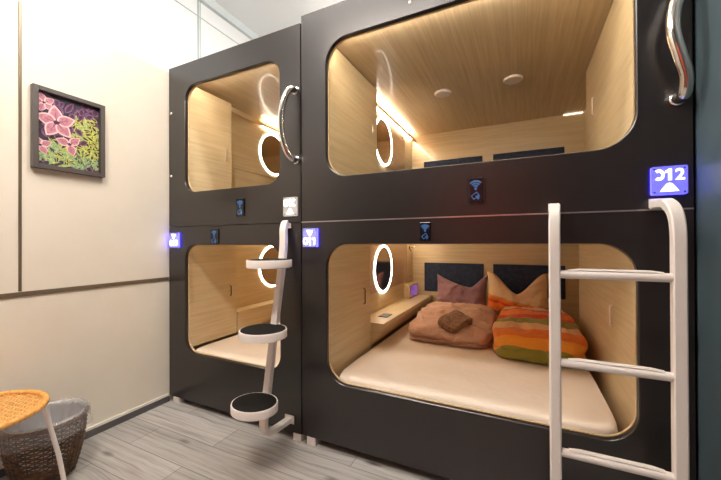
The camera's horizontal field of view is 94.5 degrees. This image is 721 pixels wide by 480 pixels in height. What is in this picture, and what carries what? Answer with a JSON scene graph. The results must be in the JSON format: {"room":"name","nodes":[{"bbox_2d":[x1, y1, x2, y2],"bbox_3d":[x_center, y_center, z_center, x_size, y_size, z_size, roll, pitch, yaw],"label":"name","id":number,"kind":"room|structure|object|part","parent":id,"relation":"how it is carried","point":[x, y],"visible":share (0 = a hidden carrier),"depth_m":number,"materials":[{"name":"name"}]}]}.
{"room":"dormitory","nodes":[
{"label":"dormitory","id":0,"kind":"room"},
{"bbox_2d":[0,0,172,465],"bbox_3d":[-1.521,-0.028,2.377,0.100,2.430,4.950,0,0,26],"label":"wall","id":1,"kind":"structure","parent":0,"point":[107,349],"depth_m":2.01,"materials":[{"name":"beige paint"}]},
{"bbox_2d":[18,1,21,290],"bbox_3d":[-1.775,-0.489,1.737,0.006,1.512,0.012,0,0,26],"label":"trim","id":2,"kind":"structure","parent":1,"relation":"attached to","point":[19,2],"depth_m":1.74,"materials":[{"name":"white paint"}]},
{"bbox_2d":[30,83,104,177],"bbox_3d":[-1.670,-0.609,1.920,0.034,0.444,0.340,0,0,26],"label":"framed picture","id":3,"kind":"object","parent":1,"relation":"attached to","point":[67,132],"visible":1,"depth_m":1.90,"materials":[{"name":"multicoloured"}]},
{"bbox_2d":[39,91,98,172],"bbox_3d":[-1.678,-0.609,1.924,0.014,0.396,0.292,0,0,26],"label":"print","id":4,"kind":"object","parent":3,"relation":"attached to","point":[68,125],"depth_m":1.91,"materials":[{"name":"multicoloured paper"}]},
{"bbox_2d":[0,277,168,298],"bbox_3d":[-1.985,0.282,1.294,0.006,0.024,2.598,0,0,26],"label":"trim","id":5,"kind":"structure","parent":1,"relation":"attached to","point":[65,289],"depth_m":1.95,"materials":[{"name":"brown metal"}]},
{"bbox_2d":[0,393,169,477],"bbox_3d":[-1.978,1.164,1.288,0.014,0.040,2.598,0,0,26],"label":"baseboard","id":6,"kind":"structure","parent":1,"relation":"attached to","point":[97,430],"depth_m":2.16,"materials":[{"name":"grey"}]},
{"bbox_2d":[17,0,250,72],"bbox_3d":[-1.528,-1.628,2.384,0.100,0.770,4.950,0,0,26],"label":"ceiling","id":7,"kind":"structure","parent":1,"relation":"attached to","point":[162,34],"depth_m":2.36,"materials":[{"name":"white paint"}]},
{"bbox_2d":[197,0,200,58],"bbox_3d":[-1.312,-1.593,2.709,0.004,0.700,0.028,0,0,26],"label":"trim","id":8,"kind":"structure","parent":1,"relation":"attached to","point":[197,0],"depth_m":2.70,"materials":[{"name":"grey"}]},
{"bbox_2d":[175,0,238,44],"bbox_3d":[-1.482,-1.817,2.362,0.004,0.006,4.950,0,0,26],"label":"trim","id":9,"kind":"structure","parent":1,"relation":"attached to","point":[175,0],"depth_m":2.77,"materials":[{"name":"grey"}]},
{"bbox_2d":[198,0,259,39],"bbox_3d":[-1.468,-1.979,2.356,0.035,0.070,4.950,0,0,26],"label":"trim","id":10,"kind":"structure","parent":1,"relation":"attached to","point":[212,5],"depth_m":2.96,"materials":[{"name":"white"}]},
{"bbox_2d":[0,399,450,479],"bbox_3d":[-0.157,1.228,1.712,3.121,0.100,5.150,0,0,26],"label":"floor","id":11,"kind":"structure","parent":0,"point":[185,440],"depth_m":1.84,"materials":[{"name":"grey wood"}]},
{"bbox_2d":[0,389,66,479],"bbox_3d":[-1.621,0.954,1.395,0.472,0.458,0.472,0,0,4],"label":"rattan stool","id":12,"kind":"object","parent":11,"relation":"on","point":[43,398],"visible":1,"depth_m":1.54,"materials":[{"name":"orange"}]},
{"bbox_3d":[-1.621,0.748,1.395,0.438,0.020,0.436,0,0,26],"label":"woven seat","id":13,"kind":"part","parent":12,"relation":"part of","materials":[{"name":"wicker"}]},
{"bbox_3d":[-1.447,0.968,1.541,0.145,0.425,0.020,0,0,-40],"label":"leg","id":14,"kind":"part","parent":12,"relation":"part of","materials":[{"name":"white"}]},
{"bbox_2d":[0,402,89,479],"bbox_3d":[-1.582,1.032,1.676,0.341,0.296,0.340,0,0,-5],"label":"basket","id":15,"kind":"object","parent":11,"relation":"on","point":[13,473],"visible":0.85,"depth_m":1.56,"materials":[{"name":"wicker"}]},
{"bbox_2d":[2,399,85,473],"bbox_3d":[-1.581,0.996,1.675,0.365,0.256,0.366,0,0,26],"label":"bag","id":16,"kind":"object","parent":15,"relation":"in","point":[61,411],"visible":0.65,"depth_m":1.75,"materials":[{"name":"clear plastic"}]},
{"bbox_2d":[169,223,306,441],"bbox_3d":[-0.411,0.545,3.168,1.182,1.281,2.175,0,0,26],"label":"pod","id":17,"kind":"object","parent":11,"relation":"on","point":[213,295],"visible":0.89,"depth_m":2.39,"materials":[{"name":"black paint"}]},
{"bbox_3d":[-0.915,0.521,3.430,0.016,1.135,2.104,0,0,26],"label":"panel","id":18,"kind":"part","parent":17,"relation":"part of","materials":[{"name":"brown wood"}]},
{"bbox_2d":[169,23,301,226],"bbox_3d":[-0.435,-0.683,3.133,1.182,1.167,2.264,0,0,26],"label":"pod","id":19,"kind":"object","parent":17,"relation":"on","point":[235,129],"visible":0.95,"depth_m":2.41,"materials":[{"name":"black paint"}]},
{"bbox_3d":[-0.411,-1.197,3.189,1.152,0.020,2.104,0,0,26],"label":"ceiling panel","id":20,"kind":"part","parent":19,"relation":"part of","materials":[{"name":"brown wood"}]},
{"bbox_3d":[-0.405,-0.683,3.196,1.182,1.167,2.124,0,0,26],"label":"casing","id":21,"kind":"part","parent":19,"relation":"part of","materials":[{"name":"black"}]},
{"bbox_3d":[-0.921,-0.707,3.435,0.016,0.952,2.104,0,0,26],"label":"panel","id":22,"kind":"part","parent":19,"relation":"part of","materials":[{"name":"brown wood"}]},
{"bbox_3d":[-0.880,-0.871,3.496,0.006,0.460,1.380,0,0,26],"label":"mirror panel","id":23,"kind":"part","parent":19,"relation":"part of","materials":[{"name":"brown wood"}]},
{"bbox_2d":[259,133,279,175],"bbox_3d":[-0.896,-0.881,3.448,0.007,0.424,0.424,0,0,26],"label":"ring light","id":24,"kind":"object","parent":19,"relation":"attached to","point":[269,143],"depth_m":3.39,"materials":[{"name":"white plastic"}]},
{"bbox_2d":[261,135,279,173],"bbox_3d":[-0.897,-0.881,3.449,0.004,0.390,0.390,0,0,26],"label":"mirror","id":25,"kind":"object","parent":19,"relation":"attached to","point":[270,144],"depth_m":3.40,"materials":[{"name":"mirror"}]},
{"bbox_3d":[-0.418,-0.674,1.921,0.115,0.448,0.051,0,0,-35],"label":"grab handle","id":26,"kind":"part","parent":19,"relation":"part of","materials":[{"name":"silver metal"}]},
{"bbox_2d":[196,321,279,366],"bbox_3d":[-0.362,0.940,3.115,0.973,0.291,2.022,0,0,26],"label":"mattress","id":27,"kind":"object","parent":17,"relation":"on","point":[232,347],"visible":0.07,"depth_m":2.41,"materials":[{"name":"beige fabric"}]},
{"bbox_2d":[237,300,272,331],"bbox_3d":[-0.759,0.701,3.578,0.134,0.175,1.570,0,0,26],"label":"shelf","id":28,"kind":"object","parent":17,"relation":"attached to","point":[259,311],"depth_m":3.05,"materials":[{"name":"brown wood"}]},
{"bbox_3d":[-0.864,0.264,3.513,0.006,0.450,1.330,0,0,26],"label":"mirror panel","id":29,"kind":"part","parent":17,"relation":"part of","materials":[{"name":"brown wood"}]},
{"bbox_2d":[230,220,293,435],"bbox_3d":[-0.497,0.484,1.792,0.250,1.204,0.419,0,0,26],"label":"step ladder","id":30,"kind":"object","parent":17,"relation":"attached to","point":[257,406],"visible":1,"depth_m":1.76,"materials":[{"name":"white metal"}]},
{"bbox_3d":[-0.421,1.062,1.977,0.066,0.048,0.004,0,0,26],"label":"mounting plate","id":31,"kind":"part","parent":30,"relation":"part of","materials":[{"name":"white metal"}]},
{"bbox_2d":[259,246,274,286],"bbox_3d":[-0.895,0.267,3.434,0.007,0.424,0.424,0,0,26],"label":"ring light","id":32,"kind":"object","parent":17,"relation":"attached to","point":[266,276],"depth_m":3.34,"materials":[{"name":"white plastic"}]},
{"bbox_2d":[261,247,278,284],"bbox_3d":[-0.897,0.267,3.434,0.004,0.390,0.390,0,0,26],"label":"mirror","id":33,"kind":"object","parent":17,"relation":"attached to","point":[268,276],"depth_m":3.36,"materials":[{"name":"mirror"}]},
{"bbox_2d":[302,208,695,479],"bbox_3d":[0.898,0.534,2.533,1.712,1.286,2.175,0,0,26],"label":"pod","id":34,"kind":"object","parent":11,"relation":"on","point":[364,280],"visible":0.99,"depth_m":1.67,"materials":[{"name":"black paint"}]},
{"bbox_2d":[374,245,391,292],"bbox_3d":[0.208,0.257,2.982,0.007,0.424,0.424,0,0,26],"label":"ring light","id":35,"kind":"object","parent":34,"relation":"attached to","point":[382,253],"depth_m":2.96,"materials":[{"name":"white plastic"}]},
{"bbox_2d":[375,247,390,290],"bbox_3d":[0.207,0.257,2.983,0.004,0.390,0.390,0,0,26],"label":"mirror","id":36,"kind":"object","parent":34,"relation":"attached to","point":[382,254],"depth_m":2.96,"materials":[{"name":"silver metal"}]},
{"bbox_2d":[378,313,391,317],"bbox_3d":[0.200,0.606,2.680,0.075,0.006,0.120,0,0,26],"label":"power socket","id":37,"kind":"object","parent":34,"relation":"attached to","point":[383,315],"depth_m":2.66,"materials":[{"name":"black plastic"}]},
{"bbox_3d":[0.239,0.240,3.062,0.006,0.415,1.200,0,0,26],"label":"mirror panel","id":38,"kind":"part","parent":34,"relation":"part of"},
{"bbox_3d":[0.155,0.515,2.911,0.016,1.135,2.104,0,0,26],"label":"panel","id":39,"kind":"part","parent":34,"relation":"part of","materials":[{"name":"brown wood"}]},
{"bbox_2d":[371,294,431,344],"bbox_3d":[0.381,0.691,3.103,0.220,0.162,1.430,0,0,26],"label":"shelf","id":40,"kind":"object","parent":34,"relation":"attached to","point":[385,318],"depth_m":2.88,"materials":[{"name":"brown wood"}]},
{"bbox_3d":[0.544,0.539,3.608,0.074,0.141,0.290,0,0,26],"label":"control panel","id":41,"kind":"part","parent":34,"relation":"part of","materials":[{"name":"brown wood"}]},
{"bbox_2d":[339,318,617,434],"bbox_3d":[0.882,0.923,2.515,1.352,0.308,2.022,0,0,26],"label":"mattress","id":42,"kind":"object","parent":34,"relation":"on","point":[476,378],"visible":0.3,"depth_m":1.83,"materials":[{"name":"beige fabric"}]},
{"bbox_2d":[408,301,496,348],"bbox_3d":[0.773,0.665,2.756,0.648,0.206,0.764,0,0,26],"label":"duvet","id":43,"kind":"object","parent":42,"relation":"on","point":[425,328],"visible":0.7,"depth_m":2.56,"materials":[{"name":"pink fabric"}]},
{"bbox_2d":[438,310,472,333],"bbox_3d":[0.730,0.626,2.572,0.237,0.126,0.188,0,0,-39],"label":"folded towel","id":44,"kind":"object","parent":43,"relation":"on","point":[454,321],"visible":1,"depth_m":2.53,"materials":[{"name":"brown fabric"}]},
{"bbox_2d":[437,274,487,305],"bbox_3d":[1.001,0.536,3.330,0.510,0.378,0.246,0,0,26],"label":"pillow","id":45,"kind":"object","parent":42,"relation":"on","point":[448,291],"visible":0.73,"depth_m":3.28,"materials":[{"name":"fabric"}]},
{"bbox_2d":[487,271,548,311],"bbox_3d":[1.443,0.487,3.073,0.530,0.367,0.249,0,0,26],"label":"pillow","id":46,"kind":"object","parent":42,"relation":"on","point":[500,296],"visible":0.85,"depth_m":3.01,"materials":[{"name":"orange fabric"}]},
{"bbox_2d":[492,306,587,367],"bbox_3d":[1.276,0.649,2.428,0.578,0.230,0.883,0,0,26],"label":"duvet","id":47,"kind":"object","parent":42,"relation":"on","point":[520,334],"visible":0.88,"depth_m":2.13,"materials":[{"name":"fabric"}]},
{"bbox_3d":[1.351,0.512,3.467,1.652,1.135,0.060,0,0,26],"label":"panel","id":48,"kind":"part","parent":34,"relation":"part of","materials":[{"name":"brown wood"}]},
{"bbox_2d":[301,0,694,221],"bbox_3d":[0.873,-0.711,2.498,1.712,1.203,2.266,0,0,26],"label":"pod","id":49,"kind":"object","parent":34,"relation":"on","point":[410,108],"visible":0.99,"depth_m":1.87,"materials":[{"name":"black paint"}]},
{"bbox_2d":[377,119,390,163],"bbox_3d":[0.209,-0.883,3.002,0.004,0.390,0.390,0,0,26],"label":"mirror","id":50,"kind":"object","parent":49,"relation":"attached to","point":[383,126],"depth_m":2.99,"materials":[{"name":"silver metal"}]},
{"bbox_2d":[377,117,391,165],"bbox_3d":[0.210,-0.883,3.001,0.007,0.424,0.424,0,0,26],"label":"ring light","id":51,"kind":"object","parent":49,"relation":"attached to","point":[384,127],"depth_m":3.01,"materials":[{"name":"white plastic"}]},
{"bbox_3d":[0.256,-0.892,3.112,0.006,0.430,0.980,0,0,26],"label":"mirror panel","id":52,"kind":"part","parent":49,"relation":"part of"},
{"bbox_3d":[0.150,-0.709,2.916,0.016,0.942,2.104,0,0,26],"label":"panel","id":53,"kind":"part","parent":49,"relation":"part of","materials":[{"name":"brown wood"}]},
{"bbox_2d":[435,89,451,97],"bbox_3d":[0.664,-1.174,2.677,0.132,0.018,0.132,0,0,26],"label":"ceiling lamp","id":54,"kind":"object","parent":49,"relation":"attached to","point":[439,93],"depth_m":2.65,"materials":[{"name":"beige plastic"}]},
{"bbox_3d":[0.898,-1.195,2.555,1.682,0.020,2.104,0,0,26],"label":"ceiling panel","id":55,"kind":"part","parent":49,"relation":"part of","materials":[{"name":"brown wood"}]},
{"bbox_3d":[1.346,-0.711,3.472,1.652,0.942,0.060,0,0,26],"label":"panel","id":56,"kind":"part","parent":49,"relation":"part of","materials":[{"name":"brown wood"}]},
{"bbox_2d":[503,74,522,84],"bbox_3d":[1.122,-1.177,2.451,0.132,0.018,0.132,0,0,26],"label":"ceiling lamp","id":57,"kind":"object","parent":49,"relation":"attached to","point":[509,79],"depth_m":2.43,"materials":[{"name":"beige plastic"}]},
{"bbox_3d":[1.650,-0.718,2.189,0.016,0.942,2.104,0,0,26],"label":"panel","id":58,"kind":"part","parent":49,"relation":"part of","materials":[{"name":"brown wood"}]},
{"bbox_3d":[1.458,-0.840,2.089,0.018,0.117,0.008,0,0,26],"label":"handle","id":59,"kind":"part","parent":49,"relation":"part of","materials":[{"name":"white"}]},
{"bbox_2d":[668,92,684,105],"bbox_3d":[1.153,-0.513,1.212,0.048,0.048,0.013,0,0,26],"label":"handle","id":60,"kind":"object","parent":49,"relation":"attached to","point":[671,95],"depth_m":1.21,"materials":[{"name":"silver metal"}]},
{"bbox_3d":[1.119,-0.718,1.176,0.084,0.450,0.103,0,0,26],"label":"grab handle","id":61,"kind":"part","parent":49,"relation":"part of","materials":[{"name":"silver metal"}]},
{"bbox_3d":[1.273,0.384,1.693,0.018,0.117,0.008,0,0,26],"label":"handle","id":62,"kind":"part","parent":34,"relation":"part of","materials":[{"name":"brown wood"}]},
{"bbox_2d":[548,198,689,479],"bbox_3d":[0.913,0.509,1.228,0.393,1.324,0.190,0,0,26],"label":"ladder","id":63,"kind":"object","parent":11,"relation":"on","point":[677,277],"visible":1,"depth_m":1.12,"materials":[{"name":"white metal"}]},
{"bbox_3d":[0.761,0.503,1.303,0.041,1.298,0.185,0,0,30],"label":"rail","id":64,"kind":"part","parent":63,"relation":"part of","materials":[{"name":"white metal"}]},
{"bbox_3d":[1.067,0.502,1.155,0.040,1.298,0.185,0,0,22],"label":"rail","id":65,"kind":"part","parent":63,"relation":"part of","materials":[{"name":"white metal"}]},
{"bbox_2d":[214,0,343,36],"bbox_3d":[-0.170,-2.072,1.727,3.121,0.100,5.150,0,0,26],"label":"ceiling","id":66,"kind":"structure","parent":0,"point":[263,17],"depth_m":2.94,"materials":[{"name":"white paint"}]},
{"bbox_2d":[692,0,720,479],"bbox_3d":[1.196,-0.430,1.060,0.100,3.200,4.950,0,0,26],"label":"wall","id":67,"kind":"structure","parent":0,"point":[706,14],"depth_m":1.13,"materials":[{"name":"teal paint"}]}
]}

